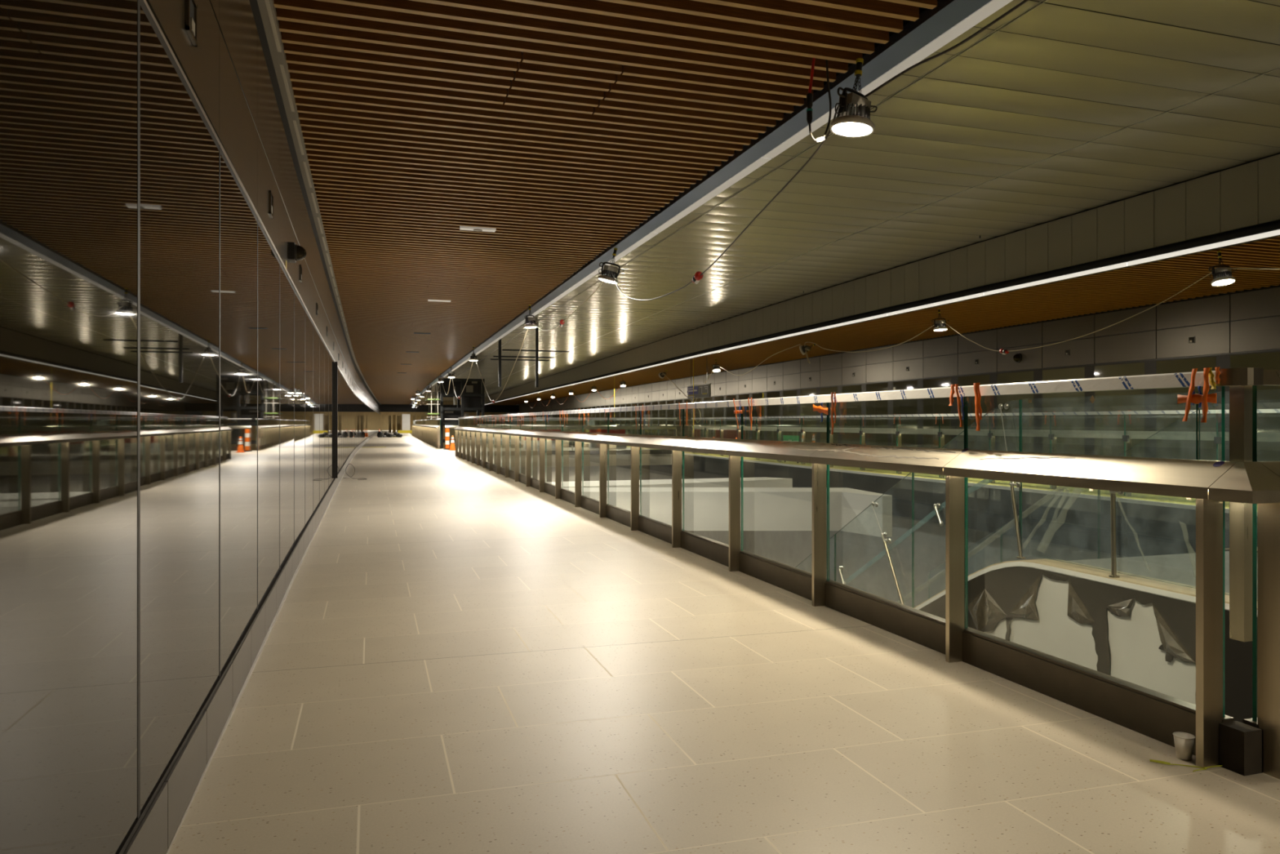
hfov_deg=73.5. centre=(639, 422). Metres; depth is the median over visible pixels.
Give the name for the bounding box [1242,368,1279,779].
guardrail
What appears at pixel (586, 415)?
window
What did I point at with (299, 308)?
window
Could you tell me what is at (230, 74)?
wall
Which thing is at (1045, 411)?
strap
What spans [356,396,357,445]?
window
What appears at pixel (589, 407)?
window
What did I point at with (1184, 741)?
paper cup
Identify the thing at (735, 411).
strap
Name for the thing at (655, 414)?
window
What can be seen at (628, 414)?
window
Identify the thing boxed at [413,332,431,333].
ceiling panel
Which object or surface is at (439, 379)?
work light
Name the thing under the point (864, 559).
wall
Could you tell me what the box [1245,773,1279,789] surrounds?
floor
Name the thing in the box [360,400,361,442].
window
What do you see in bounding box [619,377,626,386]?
work light
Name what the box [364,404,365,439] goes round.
window
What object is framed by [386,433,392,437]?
sack
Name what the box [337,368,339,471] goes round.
window
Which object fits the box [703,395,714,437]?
window
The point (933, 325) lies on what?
power cable
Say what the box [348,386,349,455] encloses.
window
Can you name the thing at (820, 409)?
strap
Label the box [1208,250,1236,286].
work light
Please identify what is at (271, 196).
wall fixture
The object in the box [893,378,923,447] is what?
window
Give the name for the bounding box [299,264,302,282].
wall fixture
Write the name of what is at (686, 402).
strap
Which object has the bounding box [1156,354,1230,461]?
window
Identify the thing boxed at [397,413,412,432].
cabinet
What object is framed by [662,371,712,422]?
power cable
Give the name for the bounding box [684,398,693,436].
window
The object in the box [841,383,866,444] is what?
window
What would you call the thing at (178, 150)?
glass panel
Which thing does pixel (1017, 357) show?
security camera
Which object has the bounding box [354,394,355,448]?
window
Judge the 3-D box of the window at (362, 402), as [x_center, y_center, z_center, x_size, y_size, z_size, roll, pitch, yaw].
[-15.841,-0.050,48.931,0.031,2.270,1.381,0,0,-17]
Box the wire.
[342,463,367,479]
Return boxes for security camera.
[288,241,306,262]
[1013,353,1022,362]
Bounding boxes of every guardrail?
[411,418,440,448]
[444,418,616,448]
[453,367,1279,775]
[559,417,677,454]
[559,418,635,434]
[690,408,1279,506]
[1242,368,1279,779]
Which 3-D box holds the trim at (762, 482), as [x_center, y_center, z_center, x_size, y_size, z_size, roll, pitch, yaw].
[0.635,1.610,19.377,6.400,0.550,1.600,0,0,-17]
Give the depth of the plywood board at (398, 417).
113.81 m
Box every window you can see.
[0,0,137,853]
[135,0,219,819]
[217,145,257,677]
[256,217,279,609]
[279,260,293,570]
[293,288,305,545]
[304,309,313,527]
[313,324,319,511]
[319,333,324,502]
[324,342,328,494]
[328,350,332,488]
[332,357,334,480]
[334,361,337,478]
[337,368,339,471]
[339,370,341,469]
[341,373,343,466]
[343,377,344,462]
[344,378,346,462]
[346,382,347,459]
[347,384,348,457]
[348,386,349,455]
[349,386,351,454]
[350,389,351,453]
[351,391,352,451]
[352,391,353,450]
[353,392,354,448]
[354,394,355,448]
[355,395,355,447]
[355,395,356,446]
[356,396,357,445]
[357,397,358,444]
[358,398,359,444]
[359,399,359,444]
[360,400,360,443]
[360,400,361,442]
[361,400,362,441]
[362,401,363,440]
[363,402,364,440]
[364,403,364,439]
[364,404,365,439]
[365,404,366,438]
[366,405,367,438]
[367,405,368,437]
[368,406,368,436]
[368,407,369,436]
[369,407,370,435]
[370,408,371,435]
[371,408,372,435]
[372,409,373,434]
[584,407,588,432]
[588,406,591,424]
[591,406,595,424]
[595,405,600,424]
[600,405,604,424]
[604,404,609,424]
[609,404,615,425]
[615,404,620,425]
[620,404,626,434]
[626,403,631,434]
[631,402,638,434]
[638,402,644,435]
[644,401,652,435]
[652,400,659,435]
[659,400,666,435]
[666,400,675,435]
[675,399,684,436]
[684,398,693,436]
[693,397,703,437]
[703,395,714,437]
[714,395,725,438]
[725,394,738,439]
[738,393,751,439]
[751,391,766,439]
[766,390,782,440]
[782,388,800,441]
[800,386,820,442]
[820,385,841,444]
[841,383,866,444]
[866,381,893,445]
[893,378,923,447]
[923,376,957,448]
[957,373,997,450]
[997,368,1042,453]
[1042,364,1094,455]
[1094,360,1156,457]
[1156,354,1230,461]
[1230,350,1279,461]
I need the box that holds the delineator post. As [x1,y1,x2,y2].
[443,428,449,449]
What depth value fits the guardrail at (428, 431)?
52.36 m
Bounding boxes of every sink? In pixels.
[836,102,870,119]
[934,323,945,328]
[1213,271,1231,279]
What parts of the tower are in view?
pale panel, infill panel, infill panel, pale panel, pale panel, infill panel, infill panel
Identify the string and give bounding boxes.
[1149,759,1222,771]
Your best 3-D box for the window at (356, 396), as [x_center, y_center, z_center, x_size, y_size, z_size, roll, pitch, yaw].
[-12.707,-0.050,38.394,0.031,2.270,1.380,0,0,-17]
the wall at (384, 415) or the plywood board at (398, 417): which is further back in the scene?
the wall at (384, 415)
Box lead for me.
[806,57,831,142]
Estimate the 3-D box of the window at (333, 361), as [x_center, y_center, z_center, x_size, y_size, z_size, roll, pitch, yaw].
[-5.767,-0.050,16.091,0.035,2.270,1.380,0,0,-17]
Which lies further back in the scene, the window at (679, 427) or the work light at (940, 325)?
the window at (679, 427)
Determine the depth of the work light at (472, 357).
29.93 m
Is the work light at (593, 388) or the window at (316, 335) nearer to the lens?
the window at (316, 335)
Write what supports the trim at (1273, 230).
attached to the ceiling at (1153, 282)
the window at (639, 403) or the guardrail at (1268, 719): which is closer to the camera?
the guardrail at (1268, 719)
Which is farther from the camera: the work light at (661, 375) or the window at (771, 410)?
the work light at (661, 375)
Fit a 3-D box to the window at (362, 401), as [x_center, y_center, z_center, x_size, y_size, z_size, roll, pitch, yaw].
[-15.451,-0.050,47.613,0.031,2.270,1.381,0,0,-17]
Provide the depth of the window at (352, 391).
31.98 m
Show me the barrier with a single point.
(592, 446)
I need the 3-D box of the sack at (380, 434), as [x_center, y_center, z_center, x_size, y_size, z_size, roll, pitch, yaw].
[-23.200,1.060,76.566,0.524,0.540,0.532,0,0,-17]
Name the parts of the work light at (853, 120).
chain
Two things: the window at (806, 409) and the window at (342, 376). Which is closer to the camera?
the window at (342, 376)
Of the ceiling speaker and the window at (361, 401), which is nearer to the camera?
the ceiling speaker
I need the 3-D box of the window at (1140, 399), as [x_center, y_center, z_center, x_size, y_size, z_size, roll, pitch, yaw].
[11.405,-0.150,20.181,0.033,2.520,1.746,0,0,-17]
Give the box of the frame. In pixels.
[490,325,568,386]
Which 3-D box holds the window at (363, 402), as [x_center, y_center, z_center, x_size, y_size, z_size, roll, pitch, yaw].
[-16.621,-0.050,51.566,0.031,2.270,1.381,0,0,-17]
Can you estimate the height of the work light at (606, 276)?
0.543 m
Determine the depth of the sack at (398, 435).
76.90 m
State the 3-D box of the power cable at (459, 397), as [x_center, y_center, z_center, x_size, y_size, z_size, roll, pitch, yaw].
[-7.305,-1.638,35.229,0.115,1.288,10.611,0,0,-17]
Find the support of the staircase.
on the floor
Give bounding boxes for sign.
[686,359,711,398]
[782,435,799,462]
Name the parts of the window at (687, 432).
frame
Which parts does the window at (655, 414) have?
frame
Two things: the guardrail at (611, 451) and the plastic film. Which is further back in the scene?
the guardrail at (611, 451)
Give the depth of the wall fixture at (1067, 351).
21.83 m
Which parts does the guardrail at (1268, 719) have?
kick plate, glass panel, cap rail, post, rail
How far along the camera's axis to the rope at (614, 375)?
48.78 m
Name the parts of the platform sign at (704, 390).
sign rail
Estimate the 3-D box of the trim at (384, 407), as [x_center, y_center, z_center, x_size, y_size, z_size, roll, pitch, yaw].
[-29.976,-2.120,129.093,28.000,1.100,0.300,0,0,-17]
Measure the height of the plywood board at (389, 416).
2.250 m
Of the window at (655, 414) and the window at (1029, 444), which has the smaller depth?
the window at (1029, 444)
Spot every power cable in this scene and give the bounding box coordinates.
[451,360,473,399]
[474,328,528,403]
[531,280,603,330]
[610,105,839,300]
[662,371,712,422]
[718,343,800,375]
[804,324,934,363]
[862,0,1028,97]
[942,271,1212,354]
[1227,267,1279,269]
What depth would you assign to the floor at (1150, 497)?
18.15 m
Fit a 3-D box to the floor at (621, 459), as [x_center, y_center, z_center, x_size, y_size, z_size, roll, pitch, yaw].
[-4.020,1.580,40.501,10.050,0.500,9.700,0,0,-17]
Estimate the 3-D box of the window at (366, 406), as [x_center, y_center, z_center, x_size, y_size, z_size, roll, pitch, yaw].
[-18.950,-0.050,59.476,0.032,2.270,1.381,0,0,-16]
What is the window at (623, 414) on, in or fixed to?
in the wall at (1246, 321)
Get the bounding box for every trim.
[257,0,381,404]
[380,404,519,412]
[408,432,1195,755]
[409,0,1013,404]
[484,222,1279,404]
[563,440,1257,515]
[563,476,792,487]
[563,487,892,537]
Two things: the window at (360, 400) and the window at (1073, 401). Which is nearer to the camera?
the window at (1073, 401)
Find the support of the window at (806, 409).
in the wall at (1246, 321)
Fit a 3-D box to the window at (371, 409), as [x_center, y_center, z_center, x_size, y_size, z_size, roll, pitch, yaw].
[-23.552,-0.050,75.312,0.032,2.270,1.381,0,0,-16]
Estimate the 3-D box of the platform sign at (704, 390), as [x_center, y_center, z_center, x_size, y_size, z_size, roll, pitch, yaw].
[2.437,-1.860,35.556,0.083,1.660,2.600,0,0,-17]
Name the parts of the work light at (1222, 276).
chain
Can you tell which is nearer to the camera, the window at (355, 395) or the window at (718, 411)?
the window at (355, 395)
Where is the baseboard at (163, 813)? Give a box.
[115,431,378,853]
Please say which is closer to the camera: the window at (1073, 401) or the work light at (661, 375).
the window at (1073, 401)
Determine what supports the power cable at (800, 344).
attached to the work light at (716, 368)
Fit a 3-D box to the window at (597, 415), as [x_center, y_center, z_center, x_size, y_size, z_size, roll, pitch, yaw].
[-3.574,-0.150,73.837,0.053,2.520,1.748,0,0,-16]
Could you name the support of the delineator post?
on the floor at (621, 459)
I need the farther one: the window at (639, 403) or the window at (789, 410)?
the window at (639, 403)
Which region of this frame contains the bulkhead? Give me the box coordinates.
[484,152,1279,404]
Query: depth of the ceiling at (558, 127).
7.68 m
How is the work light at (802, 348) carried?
hanging from the power cable at (933, 325)
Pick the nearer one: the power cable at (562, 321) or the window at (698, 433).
the power cable at (562, 321)
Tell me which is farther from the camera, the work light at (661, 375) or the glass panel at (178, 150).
the work light at (661, 375)
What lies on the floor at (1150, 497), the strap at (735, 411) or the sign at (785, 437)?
the sign at (785, 437)
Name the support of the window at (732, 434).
in the wall at (1246, 321)
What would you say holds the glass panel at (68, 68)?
in the wall at (230, 74)
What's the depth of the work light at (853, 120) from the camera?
6.16 m
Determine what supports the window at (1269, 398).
in the wall at (1246, 321)
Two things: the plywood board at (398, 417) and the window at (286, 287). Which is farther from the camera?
the plywood board at (398, 417)
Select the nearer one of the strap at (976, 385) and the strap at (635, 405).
the strap at (976, 385)
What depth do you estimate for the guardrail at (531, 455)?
4.51 m
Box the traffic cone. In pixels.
[448,435,455,450]
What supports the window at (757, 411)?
in the wall at (1246, 321)
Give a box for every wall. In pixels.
[143,0,380,413]
[380,400,506,448]
[519,284,1279,413]
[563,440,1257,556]
[563,465,1126,607]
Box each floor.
[168,430,1279,853]
[441,446,682,466]
[626,445,1257,511]
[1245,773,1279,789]
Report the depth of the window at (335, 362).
16.73 m
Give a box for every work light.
[437,372,444,382]
[448,366,454,377]
[469,346,478,360]
[524,304,537,328]
[591,382,597,391]
[597,248,624,284]
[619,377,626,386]
[658,369,667,378]
[711,358,721,372]
[799,343,817,355]
[830,57,877,137]
[931,308,949,331]
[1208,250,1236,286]
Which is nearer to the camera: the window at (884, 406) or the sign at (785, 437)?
the sign at (785, 437)
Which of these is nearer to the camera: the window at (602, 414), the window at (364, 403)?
the window at (364, 403)
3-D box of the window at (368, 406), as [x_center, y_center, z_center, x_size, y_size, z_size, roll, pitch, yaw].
[-20.104,-0.050,63.434,0.032,2.270,1.381,0,0,-16]
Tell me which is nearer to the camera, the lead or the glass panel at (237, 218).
the glass panel at (237, 218)
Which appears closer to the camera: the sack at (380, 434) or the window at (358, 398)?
the window at (358, 398)
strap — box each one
[635,404,643,429]
[679,401,687,424]
[733,397,752,430]
[813,391,836,434]
[948,382,982,431]
[1044,411,1056,426]
[1116,410,1131,424]
[1177,366,1220,422]
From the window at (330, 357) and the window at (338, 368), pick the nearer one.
the window at (330, 357)
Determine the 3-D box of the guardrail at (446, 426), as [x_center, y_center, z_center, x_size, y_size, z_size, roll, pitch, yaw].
[-5.632,0.562,45.345,9.172,1.535,0.208,0,0,-17]
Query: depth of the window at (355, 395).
36.99 m
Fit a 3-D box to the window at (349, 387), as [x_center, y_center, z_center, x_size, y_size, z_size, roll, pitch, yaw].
[-9.886,-0.050,29.199,0.035,2.270,1.380,0,0,-17]
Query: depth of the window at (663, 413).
55.36 m
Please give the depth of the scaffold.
59.60 m
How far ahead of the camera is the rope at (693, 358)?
35.69 m
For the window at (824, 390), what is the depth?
33.29 m
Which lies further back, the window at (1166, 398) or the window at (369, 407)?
the window at (369, 407)
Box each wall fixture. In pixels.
[185,0,197,47]
[269,190,273,218]
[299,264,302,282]
[316,302,318,315]
[974,359,978,364]
[1065,349,1070,355]
[1188,336,1195,343]
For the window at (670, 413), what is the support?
in the wall at (1246, 321)
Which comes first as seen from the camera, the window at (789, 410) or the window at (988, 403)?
the window at (988, 403)
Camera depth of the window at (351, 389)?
30.86 m
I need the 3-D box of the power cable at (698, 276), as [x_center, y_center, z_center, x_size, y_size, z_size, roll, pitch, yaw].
[0.635,-1.971,9.695,0.276,0.729,6.982,0,0,-16]
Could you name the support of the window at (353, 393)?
in the wall at (230, 74)
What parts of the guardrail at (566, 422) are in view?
glass panel, glass panel, glass panel, glass panel, rail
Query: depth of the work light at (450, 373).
40.35 m
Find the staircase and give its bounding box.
[795,389,1266,704]
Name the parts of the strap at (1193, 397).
yellow cord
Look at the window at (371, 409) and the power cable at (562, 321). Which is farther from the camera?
the window at (371, 409)
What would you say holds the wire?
on the floor at (460, 655)
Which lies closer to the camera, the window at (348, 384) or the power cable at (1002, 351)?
the power cable at (1002, 351)
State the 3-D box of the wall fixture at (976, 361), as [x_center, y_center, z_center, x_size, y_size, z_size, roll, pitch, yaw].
[9.883,-1.780,25.167,0.012,0.150,0.150,0,0,-17]
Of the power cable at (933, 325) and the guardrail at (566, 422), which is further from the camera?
the guardrail at (566, 422)
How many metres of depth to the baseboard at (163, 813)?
3.39 m
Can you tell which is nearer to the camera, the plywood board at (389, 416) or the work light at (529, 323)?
the work light at (529, 323)
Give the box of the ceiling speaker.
[459,226,496,231]
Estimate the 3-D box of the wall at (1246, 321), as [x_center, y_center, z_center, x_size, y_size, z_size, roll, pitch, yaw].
[-0.185,-0.740,63.962,4.110,4.140,130.500,0,0,-17]
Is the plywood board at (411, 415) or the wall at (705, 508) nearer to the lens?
the wall at (705, 508)
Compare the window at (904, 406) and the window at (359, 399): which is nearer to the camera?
the window at (904, 406)
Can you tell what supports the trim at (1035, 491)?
attached to the floor at (1150, 497)
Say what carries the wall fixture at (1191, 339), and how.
attached to the wall at (1246, 321)
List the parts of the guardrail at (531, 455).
post, post, glass panel, post, glass panel, glass panel, post, cap rail, glass panel, post, cap rail, glass panel, post, cap rail, glass panel, post, cap rail, kick plate, glass panel, post, cap rail, kick plate, glass panel, post, cap rail, kick plate, glass panel, post, cap rail, kick plate, glass panel, post, cap rail, kick plate, glass panel, post, cap rail, kick plate, glass panel, post, cap rail, kick plate, glass panel, post, glass panel, cap rail, kick plate, post, cap rail, kick plate, glass panel, post, glass panel, cap rail, kick plate, post, glass panel, cap rail, kick plate, post, glass panel, cap rail, kick plate, post, cap rail, glass panel, kick plate, post, rail, cap rail, glass panel, kick plate, post, cap rail, glass panel, kick plate, post, hanging post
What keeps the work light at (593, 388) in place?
hanging from the power cable
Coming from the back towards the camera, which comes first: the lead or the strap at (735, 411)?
the strap at (735, 411)
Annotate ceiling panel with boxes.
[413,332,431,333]
[427,299,450,302]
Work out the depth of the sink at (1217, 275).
13.07 m
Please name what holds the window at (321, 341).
in the wall at (230, 74)
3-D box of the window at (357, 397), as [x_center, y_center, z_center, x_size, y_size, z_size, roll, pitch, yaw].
[-13.495,-0.050,41.027,0.031,2.270,1.380,0,0,-17]
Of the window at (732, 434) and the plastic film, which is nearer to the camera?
the plastic film
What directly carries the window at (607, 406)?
in the wall at (1246, 321)
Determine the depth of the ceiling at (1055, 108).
12.65 m
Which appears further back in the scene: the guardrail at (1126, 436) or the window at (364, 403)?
the window at (364, 403)
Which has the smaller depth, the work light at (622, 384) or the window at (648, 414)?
the work light at (622, 384)
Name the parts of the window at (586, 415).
frame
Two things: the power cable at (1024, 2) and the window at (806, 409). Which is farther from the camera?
the window at (806, 409)
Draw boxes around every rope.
[613,375,614,417]
[693,358,693,432]
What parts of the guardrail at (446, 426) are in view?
cap rail, rail, kick plate, cap rail, cap rail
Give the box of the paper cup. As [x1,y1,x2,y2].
[1173,731,1195,760]
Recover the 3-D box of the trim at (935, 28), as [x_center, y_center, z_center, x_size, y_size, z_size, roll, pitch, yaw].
[-17.986,-2.731,74.532,3.250,0.157,167.000,0,0,-17]
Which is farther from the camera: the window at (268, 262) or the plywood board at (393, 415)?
the plywood board at (393, 415)
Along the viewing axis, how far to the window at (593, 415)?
75.63 m
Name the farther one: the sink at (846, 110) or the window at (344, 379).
the window at (344, 379)
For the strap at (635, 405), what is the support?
attached to the guardrail at (531, 455)
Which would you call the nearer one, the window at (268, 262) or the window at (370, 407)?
the window at (268, 262)
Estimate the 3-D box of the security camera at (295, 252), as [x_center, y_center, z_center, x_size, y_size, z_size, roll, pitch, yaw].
[-2.825,-1.400,7.079,0.137,0.140,0.160,0,0,-17]
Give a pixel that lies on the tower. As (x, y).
(473, 396)
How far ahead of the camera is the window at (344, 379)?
23.39 m
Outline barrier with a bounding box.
[588,429,626,448]
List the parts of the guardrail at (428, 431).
post, rail, post, post, post, post, post, post, post, glass panel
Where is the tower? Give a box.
[437,377,484,448]
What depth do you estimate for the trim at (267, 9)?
7.58 m
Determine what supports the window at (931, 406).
in the wall at (1246, 321)
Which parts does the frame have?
rod, rod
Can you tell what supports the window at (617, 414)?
in the wall at (1246, 321)
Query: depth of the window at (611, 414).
68.76 m
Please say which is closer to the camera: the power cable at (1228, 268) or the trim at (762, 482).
the power cable at (1228, 268)
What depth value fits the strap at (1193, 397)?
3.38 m
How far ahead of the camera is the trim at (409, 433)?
5.03 m
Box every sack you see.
[377,431,382,437]
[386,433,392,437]
[396,433,402,437]
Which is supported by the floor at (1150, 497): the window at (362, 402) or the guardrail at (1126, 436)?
the guardrail at (1126, 436)
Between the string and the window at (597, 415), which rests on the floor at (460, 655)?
the string
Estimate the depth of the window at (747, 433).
41.77 m
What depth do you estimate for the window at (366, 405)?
57.30 m
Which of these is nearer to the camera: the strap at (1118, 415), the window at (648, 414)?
the strap at (1118, 415)
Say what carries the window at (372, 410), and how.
in the wall at (230, 74)
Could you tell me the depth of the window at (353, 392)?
33.18 m
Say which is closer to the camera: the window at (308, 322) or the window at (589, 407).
the window at (308, 322)
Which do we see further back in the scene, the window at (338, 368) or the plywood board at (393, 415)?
the plywood board at (393, 415)
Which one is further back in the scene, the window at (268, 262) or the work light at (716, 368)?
the work light at (716, 368)
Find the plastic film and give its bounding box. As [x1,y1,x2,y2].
[919,566,1262,773]
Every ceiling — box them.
[273,0,937,404]
[416,0,1279,401]
[487,235,1279,404]
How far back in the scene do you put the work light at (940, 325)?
20.08 m
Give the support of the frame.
hanging from the ceiling at (1055, 108)
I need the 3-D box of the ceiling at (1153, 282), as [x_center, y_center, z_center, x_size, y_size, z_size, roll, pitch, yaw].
[-6.130,-2.750,78.248,10.300,0.160,167.000,0,0,-17]
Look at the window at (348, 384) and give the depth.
26.81 m
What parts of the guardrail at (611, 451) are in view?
cap rail, kick plate, post, cap rail, kick plate, rail, cap rail, kick plate, kick plate, cap rail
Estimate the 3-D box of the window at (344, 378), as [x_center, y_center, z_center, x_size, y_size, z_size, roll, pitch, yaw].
[-7.829,-0.050,22.644,0.032,2.270,1.380,0,0,-17]
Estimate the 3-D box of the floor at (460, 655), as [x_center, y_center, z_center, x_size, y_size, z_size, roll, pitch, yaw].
[-20.466,1.580,73.755,7.028,0.500,167.000,0,0,-17]
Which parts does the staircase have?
glass panel, glass panel, glass panel, glass panel, glass panel, glass panel, panel, glass panel, glass panel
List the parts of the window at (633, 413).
frame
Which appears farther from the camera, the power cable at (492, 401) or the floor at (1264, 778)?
the power cable at (492, 401)
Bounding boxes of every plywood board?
[388,415,391,432]
[392,414,395,432]
[396,415,400,431]
[410,414,412,430]
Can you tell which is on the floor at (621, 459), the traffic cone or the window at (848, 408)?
the traffic cone
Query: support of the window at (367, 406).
in the wall at (230, 74)
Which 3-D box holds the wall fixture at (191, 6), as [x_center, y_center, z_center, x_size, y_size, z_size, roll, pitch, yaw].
[-1.587,-1.435,3.034,0.012,0.150,0.150,0,0,-17]
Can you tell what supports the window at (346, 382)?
in the wall at (230, 74)
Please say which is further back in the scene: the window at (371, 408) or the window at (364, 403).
the window at (371, 408)
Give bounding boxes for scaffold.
[424,384,439,419]
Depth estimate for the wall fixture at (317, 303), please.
10.86 m
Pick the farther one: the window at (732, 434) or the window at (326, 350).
the window at (732, 434)
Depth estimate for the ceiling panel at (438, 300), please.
18.68 m
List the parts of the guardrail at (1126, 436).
cap rail, post, cap rail, post, cap rail, post, cap rail, post, cap rail, post, glass panel, cap rail, post, cap rail, post, cap rail, post, glass panel, cap rail, post, cap rail, glass panel, post, cap rail, rail, post, glass panel, cap rail, post, glass panel, cap rail, post, glass panel, cap rail, post, glass panel, cap rail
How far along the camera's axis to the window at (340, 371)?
19.63 m

